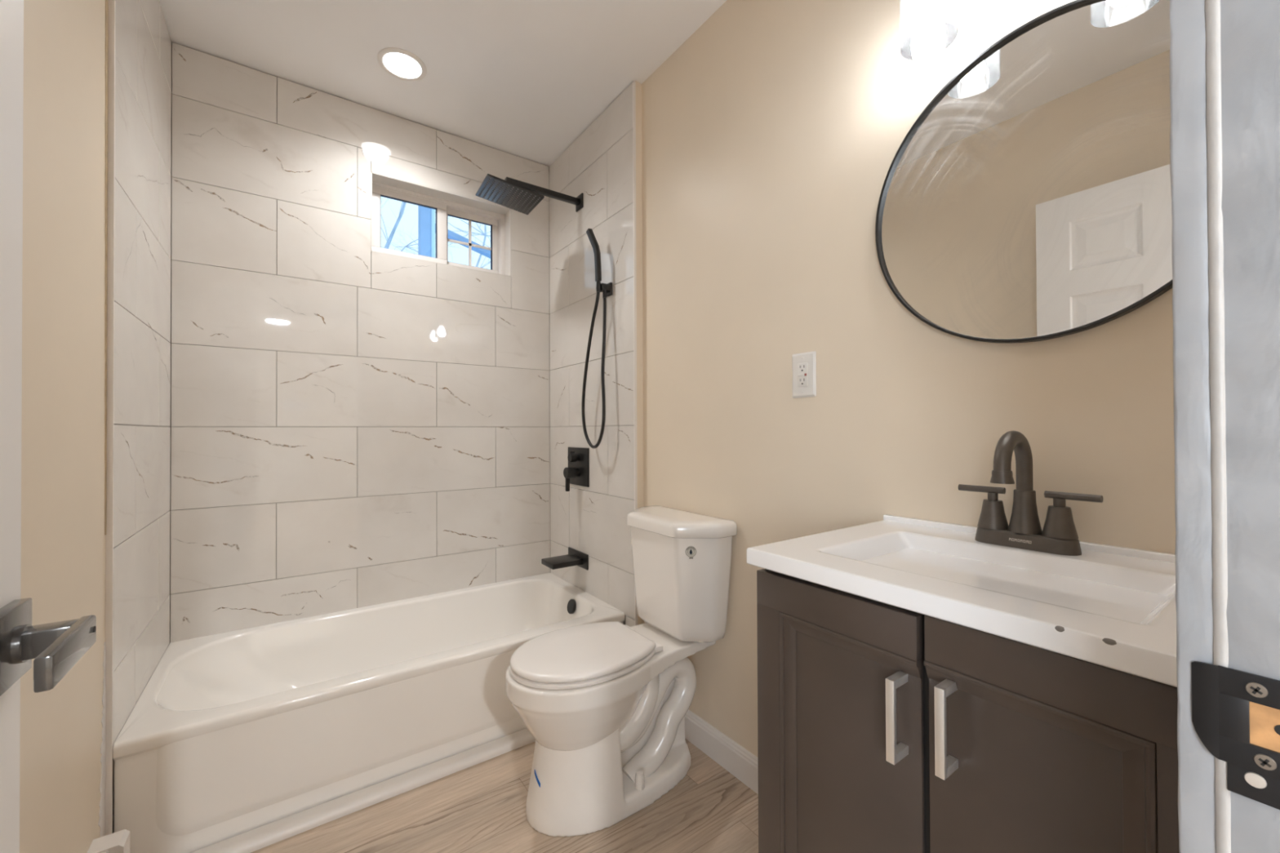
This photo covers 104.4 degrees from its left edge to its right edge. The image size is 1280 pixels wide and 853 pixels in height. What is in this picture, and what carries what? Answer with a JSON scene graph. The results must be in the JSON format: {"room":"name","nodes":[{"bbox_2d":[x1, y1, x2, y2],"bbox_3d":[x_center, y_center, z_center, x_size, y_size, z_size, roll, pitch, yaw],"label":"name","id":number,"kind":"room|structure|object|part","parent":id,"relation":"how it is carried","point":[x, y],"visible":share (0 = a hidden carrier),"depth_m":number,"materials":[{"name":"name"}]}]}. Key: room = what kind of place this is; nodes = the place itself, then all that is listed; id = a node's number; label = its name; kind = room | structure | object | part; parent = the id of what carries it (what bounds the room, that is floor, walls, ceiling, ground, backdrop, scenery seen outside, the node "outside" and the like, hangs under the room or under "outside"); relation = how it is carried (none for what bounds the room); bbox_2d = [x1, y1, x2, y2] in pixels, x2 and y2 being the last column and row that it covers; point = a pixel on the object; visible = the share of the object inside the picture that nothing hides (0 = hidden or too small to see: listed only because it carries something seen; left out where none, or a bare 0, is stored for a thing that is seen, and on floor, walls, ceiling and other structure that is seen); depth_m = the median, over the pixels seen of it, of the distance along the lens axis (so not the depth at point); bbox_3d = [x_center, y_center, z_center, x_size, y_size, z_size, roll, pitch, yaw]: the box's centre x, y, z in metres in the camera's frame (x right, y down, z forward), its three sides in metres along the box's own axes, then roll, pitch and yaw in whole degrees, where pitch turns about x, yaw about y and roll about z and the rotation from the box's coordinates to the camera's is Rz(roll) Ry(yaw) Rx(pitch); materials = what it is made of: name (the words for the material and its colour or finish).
{"room":"bathroom","nodes":[
{"label":"bathroom","id":0,"kind":"room"},
{"bbox_2d":[19,0,171,852],"bbox_3d":[-1.072,-0.146,0.792,0.132,2.571,2.681,0,-1,-35],"label":"wall","id":1,"kind":"structure","parent":0,"point":[63,537],"depth_m":1.10,"materials":[{"name":"beige paint"}]},
{"bbox_2d":[97,641,106,837],"bbox_3d":[-1.280,0.823,1.179,0.001,0.600,0.064,0,-1,-35],"label":"trim","id":2,"kind":"structure","parent":1,"relation":"attached to","point":[101,824],"depth_m":1.19,"materials":[{"name":"beige paint"}]},
{"bbox_2d":[104,0,108,535],"bbox_3d":[-1.297,-0.580,1.205,0.001,1.687,0.025,0,-1,-35],"label":"trim","id":3,"kind":"structure","parent":1,"relation":"attached to","point":[106,1],"depth_m":1.21,"materials":[{"name":"beige paint"}]},
{"bbox_2d":[87,829,129,852],"bbox_3d":[-0.976,1.033,0.800,0.060,0.188,0.852,0,-1,-35],"label":"baseboard","id":4,"kind":"structure","parent":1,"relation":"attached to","point":[118,842],"depth_m":1.12,"materials":[{"name":"white wood"}]},
{"bbox_2d":[105,0,115,835],"bbox_3d":[-1.301,-0.140,1.218,0.013,2.567,0.007,0,-1,-35],"label":"trim","id":5,"kind":"structure","parent":1,"relation":"attached to","point":[111,62],"depth_m":1.21,"materials":[{"name":"white paint"}]},
{"bbox_2d":[168,41,550,643],"bbox_3d":[-1.129,-0.135,2.316,1.562,2.571,0.130,0,-1,-35],"label":"wall","id":6,"kind":"structure","parent":0,"point":[353,426],"depth_m":2.11,"materials":[{"name":"tile"}]},
{"bbox_2d":[370,171,511,276],"bbox_3d":[-0.976,-0.953,2.451,0.644,0.355,0.159,0,-1,-35],"label":"window","id":7,"kind":"structure","parent":6,"relation":"in","point":[446,204],"depth_m":2.46,"materials":[{"name":"plastic"}]},
{"bbox_3d":[-1.106,-0.945,2.386,0.335,0.326,0.028,0,-1,-35],"label":"sash","id":8,"kind":"part","parent":7,"relation":"part of","materials":[{"name":"white plastic"}]},
{"bbox_3d":[-0.891,-0.946,2.578,0.305,0.322,0.028,0,-1,-35],"label":"sash","id":9,"kind":"part","parent":7,"relation":"part of","materials":[{"name":"white plastic"}]},
{"bbox_2d":[159,0,726,166],"bbox_3d":[0.744,-1.478,-1.047,5.200,0.050,7.806,0,-1,-35],"label":"ceiling","id":10,"kind":"structure","parent":0,"point":[526,79],"depth_m":1.87,"materials":[{"name":"paint"}]},
{"bbox_2d":[377,47,426,80],"bbox_3d":[-0.934,-1.421,1.951,0.176,0.006,0.176,0,-1,-35],"label":"recessed light","id":11,"kind":"object","parent":10,"relation":"in","point":[401,64],"visible":1,"depth_m":1.94,"materials":[{"name":"white paint"}]},
{"bbox_2d":[251,738,758,852],"bbox_3d":[0.755,1.143,-1.066,5.200,0.050,7.806,0,-1,-35],"label":"floor","id":12,"kind":"structure","parent":0,"point":[481,807],"depth_m":1.43,"materials":[{"name":"brown wood"}]},
{"bbox_2d":[112,573,624,852],"bbox_3d":[-0.888,0.967,1.947,1.506,0.361,0.730,0,-1,-35],"label":"bathtub","id":13,"kind":"object","parent":12,"relation":"on","point":[231,734],"visible":0.87,"depth_m":1.60,"materials":[{"name":"ceramic"}]},
{"bbox_2d":[191,728,535,852],"bbox_3d":[-0.659,1.130,1.635,1.496,0.028,0.050,0,-1,-35],"label":"trim","id":14,"kind":"structure","parent":13,"relation":"attached to","point":[255,839],"depth_m":1.50,"materials":[{"name":"white paint"}]},
{"bbox_3d":[-0.655,0.938,1.674,1.430,0.273,0.012,0,-1,-35],"label":"apron panel","id":15,"kind":"part","parent":13,"relation":"part of","materials":[{"name":"ceramic"}]},
{"bbox_3d":[-0.321,0.843,2.320,0.028,0.066,0.066,0,-1,-35],"label":"overflow plate","id":16,"kind":"part","parent":13,"relation":"part of","materials":[{"name":"black metal"}]},
{"bbox_2d":[505,505,737,836],"bbox_3d":[-0.087,0.724,1.591,0.688,0.834,0.448,0,-1,-35],"label":"toilet","id":17,"kind":"object","parent":12,"relation":"on","point":[604,705],"depth_m":1.52,"materials":[{"name":"white ceramic"}]},
{"bbox_3d":[-0.295,1.010,1.423,0.004,0.032,0.034,0,-1,-38],"label":"tape strip","id":18,"kind":"part","parent":17,"relation":"part of","materials":[{"name":"blue plastic"}]},
{"bbox_3d":[-0.185,0.706,1.522,0.424,0.013,0.340,0,-1,-35],"label":"seat","id":19,"kind":"part","parent":17,"relation":"part of","materials":[{"name":"plastic"}]},
{"bbox_3d":[-0.184,0.685,1.522,0.424,0.020,0.338,0,-1,-35],"label":"lid","id":20,"kind":"part","parent":17,"relation":"part of","materials":[{"name":"plastic"}]},
{"bbox_3d":[-0.088,0.816,1.589,0.684,0.201,0.360,0,-1,-35],"label":"bowl","id":21,"kind":"part","parent":17,"relation":"part of","materials":[{"name":"white ceramic"}]},
{"bbox_3d":[0.112,0.532,1.734,0.185,0.362,0.420,0,-1,-35],"label":"tank","id":22,"kind":"part","parent":17,"relation":"part of","materials":[{"name":"white ceramic"}]},
{"bbox_3d":[0.108,0.331,1.734,0.204,0.048,0.448,0,-1,-35],"label":"tank lid","id":23,"kind":"part","parent":17,"relation":"part of","materials":[{"name":"white ceramic"}]},
{"bbox_2d":[756,568,1179,852],"bbox_3d":[0.567,0.695,0.819,0.498,0.876,0.576,0,-1,-35],"label":"vanity cabinet","id":24,"kind":"object","parent":12,"relation":"on","point":[882,727],"visible":0.88,"depth_m":0.67,"materials":[{"name":"brown paint"}]},
{"bbox_3d":[0.311,0.648,0.814,0.019,0.761,0.290,0,-1,-35],"label":"door","id":25,"kind":"part","parent":24,"relation":"part of","materials":[{"name":"brown paint"}]},
{"bbox_3d":[0.324,0.648,0.791,0.015,0.639,0.239,0,-1,-35],"label":"door moulding","id":26,"kind":"part","parent":24,"relation":"part of","materials":[{"name":"brown paint"}]},
{"bbox_3d":[0.366,0.414,0.707,0.040,0.116,0.012,0,-1,-35],"label":"handle","id":27,"kind":"part","parent":24,"relation":"part of","materials":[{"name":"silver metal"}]},
{"bbox_3d":[0.404,0.397,0.654,0.040,0.116,0.012,0,-1,-35],"label":"handle","id":28,"kind":"part","parent":24,"relation":"part of","materials":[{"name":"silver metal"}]},
{"bbox_2d":[746,514,1177,687],"bbox_3d":[0.573,0.283,0.832,0.500,0.140,0.594,0,-1,-35],"label":"countertop","id":29,"kind":"structure","parent":24,"relation":"on","point":[1111,606],"depth_m":0.77,"materials":[{"name":"white stone"}]},
{"bbox_2d":[958,431,1102,555],"bbox_3d":[0.717,0.116,0.922,0.172,0.217,0.171,0,0,13],"label":"faucet","id":30,"kind":"object","parent":29,"relation":"on","point":[1059,535],"visible":1,"depth_m":0.91,"materials":[{"name":"black metal"}]},
{"bbox_3d":[0.680,0.124,0.988,0.012,0.012,0.078,0,-1,-38],"label":"lever","id":31,"kind":"part","parent":30,"relation":"part of","materials":[{"name":"black metal"}]},
{"bbox_3d":[0.692,0.164,0.973,0.051,0.068,0.051,0,-1,-35],"label":"handle","id":32,"kind":"part","parent":30,"relation":"part of","materials":[{"name":"black metal"}]},
{"bbox_3d":[0.722,0.158,0.931,0.053,0.078,0.053,0,-1,-35],"label":"spout","id":33,"kind":"part","parent":30,"relation":"part of","materials":[{"name":"black metal"}]},
{"bbox_3d":[0.722,0.211,0.931,0.060,0.028,0.162,0,-1,-35],"label":"plate","id":34,"kind":"part","parent":30,"relation":"part of","materials":[{"name":"black metal"}]},
{"bbox_3d":[0.752,0.163,0.889,0.051,0.068,0.051,0,-1,-35],"label":"handle","id":35,"kind":"part","parent":30,"relation":"part of","materials":[{"name":"black metal"}]},
{"bbox_3d":[0.761,0.123,0.873,0.012,0.012,0.078,0,-1,-32],"label":"lever","id":36,"kind":"part","parent":30,"relation":"part of","materials":[{"name":"black metal"}]},
{"bbox_3d":[0.464,0.643,0.594,0.015,0.645,0.225,0,-1,-35],"label":"door moulding","id":37,"kind":"part","parent":24,"relation":"part of","materials":[{"name":"brown paint"}]},
{"bbox_3d":[0.481,0.643,0.575,0.019,0.767,0.276,0,-1,-35],"label":"door","id":38,"kind":"part","parent":24,"relation":"part of","materials":[{"name":"brown paint"}]},
{"bbox_2d":[549,82,635,626],"bbox_3d":[-0.241,-0.138,2.377,0.043,2.571,0.815,0,-1,-35],"label":"wall","id":39,"kind":"structure","parent":0,"point":[591,521],"depth_m":2.29,"materials":[{"name":"tile"}]},
{"bbox_2d":[475,173,583,214],"bbox_3d":[-0.479,-1.058,2.263,0.481,0.128,0.246,0,0,-30],"label":"shower","id":40,"kind":"object","parent":39,"relation":"attached to","point":[519,196],"visible":1,"depth_m":2.22,"materials":[{"name":"black metal"}]},
{"bbox_3d":[-0.581,-1.025,2.204,0.244,0.062,0.248,0,0,-29],"label":"spray plate","id":41,"kind":"part","parent":40,"relation":"part of","materials":[{"name":"black metal"}]},
{"bbox_3d":[-0.445,-1.089,2.301,0.366,0.025,0.025,0,-1,-35],"label":"arm","id":42,"kind":"part","parent":40,"relation":"part of","materials":[{"name":"black metal"}]},
{"bbox_2d":[541,546,588,569],"bbox_3d":[-0.369,0.642,2.371,0.172,0.072,0.195,0,-1,-35],"label":"tub spout","id":43,"kind":"object","parent":39,"relation":"attached to","point":[574,557],"visible":1,"depth_m":2.35,"materials":[{"name":"black metal"}]},
{"bbox_3d":[-0.366,0.645,2.361,0.165,0.030,0.125,0,-1,-35],"label":"spout blade","id":44,"kind":"part","parent":43,"relation":"part of","materials":[{"name":"black metal"}]},
{"bbox_3d":[-0.302,0.642,2.418,0.008,0.072,0.195,0,-1,-35],"label":"wall plate","id":45,"kind":"part","parent":43,"relation":"part of","materials":[{"name":"black metal"}]},
{"bbox_2d":[563,447,589,491],"bbox_3d":[-0.329,0.206,2.397,0.077,0.208,0.205,0,-1,-35],"label":"shower valve","id":46,"kind":"object","parent":39,"relation":"attached to","point":[577,472],"visible":1,"depth_m":2.37,"materials":[{"name":"black metal"}]},
{"bbox_3d":[-0.327,0.253,2.387,0.069,0.115,0.054,0,-1,-35],"label":"lever handle","id":47,"kind":"part","parent":46,"relation":"part of","materials":[{"name":"black metal"}]},
{"bbox_3d":[-0.319,0.145,2.394,0.048,0.053,0.042,0,-1,-35],"label":"diverter knob","id":48,"kind":"part","parent":46,"relation":"part of","materials":[{"name":"black metal"}]},
{"bbox_2d":[581,228,606,448],"bbox_3d":[-0.215,-0.384,2.188,0.059,0.962,0.194,0,-1,-44],"label":"shower","id":49,"kind":"object","parent":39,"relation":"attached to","point":[589,232],"visible":1,"depth_m":2.14,"materials":[{"name":"black metal"}]},
{"bbox_2d":[600,282,612,297],"bbox_3d":[-0.156,-0.595,2.175,0.052,0.071,0.052,0,-1,-35],"label":"holder","id":50,"kind":"object","parent":39,"relation":"attached to","point":[606,289],"visible":0.92,"depth_m":2.16,"materials":[{"name":"black metal"}]},
{"bbox_3d":[-0.139,-0.603,2.188,0.010,0.054,0.050,0,-1,-35],"label":"wall plate","id":51,"kind":"part","parent":50,"relation":"part of","materials":[{"name":"black metal"}]},
{"bbox_2d":[632,80,637,625],"bbox_3d":[-0.019,-0.169,2.035,0.012,2.507,0.007,0,-1,-35],"label":"trim","id":52,"kind":"structure","parent":39,"relation":"attached to","point":[633,82],"depth_m":2.04,"materials":[{"name":"white paint"}]},
{"bbox_2d":[635,80,644,625],"bbox_3d":[-0.001,-0.141,2.049,0.033,2.571,0.004,0,-1,-35],"label":"trim","id":53,"kind":"structure","parent":39,"relation":"attached to","point":[638,86],"depth_m":2.05,"materials":[{"name":"beige paint"}]},
{"bbox_2d":[641,0,1175,756],"bbox_3d":[0.295,-0.145,1.762,0.120,2.571,2.681,0,-1,-35],"label":"wall","id":54,"kind":"structure","parent":0,"point":[772,135],"depth_m":1.36,"materials":[{"name":"beige paint"}]},
{"bbox_2d":[684,709,758,794],"bbox_3d":[0.309,1.088,1.626,0.013,0.103,1.023,0,-1,-35],"label":"baseboard","id":55,"kind":"structure","parent":54,"relation":"attached to","point":[726,753],"depth_m":1.66,"materials":[{"name":"white paint"}]},
{"bbox_2d":[791,351,816,398],"bbox_3d":[0.464,-0.146,1.412,0.010,0.127,0.079,0,-1,-35],"label":"wall outlet","id":56,"kind":"object","parent":54,"relation":"attached to","point":[804,364],"visible":1,"depth_m":1.41,"materials":[{"name":"plastic"}]},
{"bbox_2d":[797,362,808,386],"bbox_3d":[0.463,-0.146,1.411,0.004,0.067,0.033,0,-1,-35],"label":"receptacle","id":57,"kind":"object","parent":56,"relation":"attached to","point":[802,367],"depth_m":1.41,"materials":[{"name":"plastic"}]},
{"bbox_2d":[899,0,958,60],"bbox_3d":[0.699,-0.934,0.942,0.171,0.275,0.362,0,-1,-35],"label":"vanity light","id":58,"kind":"object","parent":54,"relation":"attached to","point":[921,20],"visible":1,"depth_m":1.01,"materials":[{"name":"white glass"}]},
{"bbox_3d":[0.597,-0.850,1.027,0.061,0.092,0.061,0,-1,-35],"label":"bulb","id":59,"kind":"part","parent":58,"relation":"part of","materials":[{"name":"white glass"}]},
{"bbox_2d":[875,0,1172,343],"bbox_3d":[0.768,-0.479,0.973,0.021,0.624,0.624,0,-1,-35],"label":"round mirror","id":60,"kind":"object","parent":54,"relation":"attached to","point":[1029,199],"visible":0.82,"depth_m":0.96,"materials":[{"name":"silvered mirror glass"},{"name":"matte black metal"}]},
{"bbox_3d":[0.349,-0.156,0.232,1.562,2.571,0.122,0,-1,-35],"label":"wall","id":61,"kind":"structure","parent":0,"visible":0},
{"bbox_2d":[0,0,96,852],"bbox_3d":[-0.372,0.087,0.181,0.093,2.066,0.747,0,-1,-35],"label":"door","id":62,"kind":"structure","parent":61,"relation":"in","point":[55,648],"depth_m":0.46,"materials":[{"name":"white paint"}]},
{"bbox_3d":[-0.564,0.196,0.442,0.012,0.067,0.066,0,-1,-35],"label":"handle","id":63,"kind":"part","parent":62,"relation":"part of","materials":[{"name":"metal"}]},
{"bbox_3d":[-0.503,0.196,0.436,0.011,0.028,0.110,0,-1,-35],"label":"handle lever","id":64,"kind":"part","parent":62,"relation":"part of","materials":[{"name":"metal"}]},
{"bbox_2d":[1169,0,1279,852],"bbox_3d":[0.443,0.044,0.308,0.081,2.170,0.142,0,-1,-35],"label":"trim","id":65,"kind":"structure","parent":61,"relation":"attached to","point":[1224,55],"depth_m":0.33,"materials":[{"name":"grey paint"}]},
{"bbox_2d":[1191,661,1279,809],"bbox_3d":[0.396,0.196,0.303,0.006,0.080,0.080,0,-1,-34],"label":"strike plate","id":66,"kind":"object","parent":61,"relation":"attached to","point":[1236,713],"visible":1,"depth_m":0.32,"materials":[{"name":"black metal"}]},
{"bbox_3d":[0.399,0.187,0.298,0.002,0.061,0.068,0,-1,-35],"label":"plate","id":67,"kind":"part","parent":66,"relation":"part of","materials":[{"name":"black metal"}]},
{"bbox_3d":[0.401,0.226,0.297,0.002,0.020,0.064,0,-1,-35],"label":"plate","id":68,"kind":"part","parent":66,"relation":"part of","materials":[{"name":"black metal"}]},
{"label":"outside","id":69,"kind":"structure","parent":0,"visible":0},
{"bbox_3d":[-4.025,1.476,7.398,14.000,0.050,11.250,0,-1,-35],"label":"ground","id":70,"kind":"structure","parent":69,"visible":0},
{"bbox_2d":[380,195,489,262],"bbox_3d":[-3.539,-3.122,7.080,6.163,8.642,3.812,0,0,-21],"label":"bare tree","id":71,"kind":"object","parent":70,"relation":"on","point":[402,210],"visible":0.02,"depth_m":7.28,"materials":[{"name":"grey plant"}]},
{"bbox_2d":[380,203,490,267],"bbox_3d":[-3.663,-3.743,11.248,3.424,9.946,5.484,-1,-1,44],"label":"bare tree","id":72,"kind":"object","parent":70,"relation":"on","point":[485,235],"visible":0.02,"depth_m":11.41,"materials":[{"name":"grey plant"}]},
{"bbox_2d":[417,205,490,258],"bbox_3d":[-1.239,-0.636,4.020,1.170,3.600,0.820,0,-1,-35],"label":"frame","id":73,"kind":"object","parent":70,"relation":"on","point":[426,215],"visible":0.02,"depth_m":3.39,"materials":[{"name":"blue"}]},
{"bbox_3d":[-1.476,-0.640,3.398,0.065,3.600,0.080,0,-1,-35],"label":"post","id":74,"kind":"part","parent":73,"relation":"part of","materials":[{"name":"blue"}]}
]}

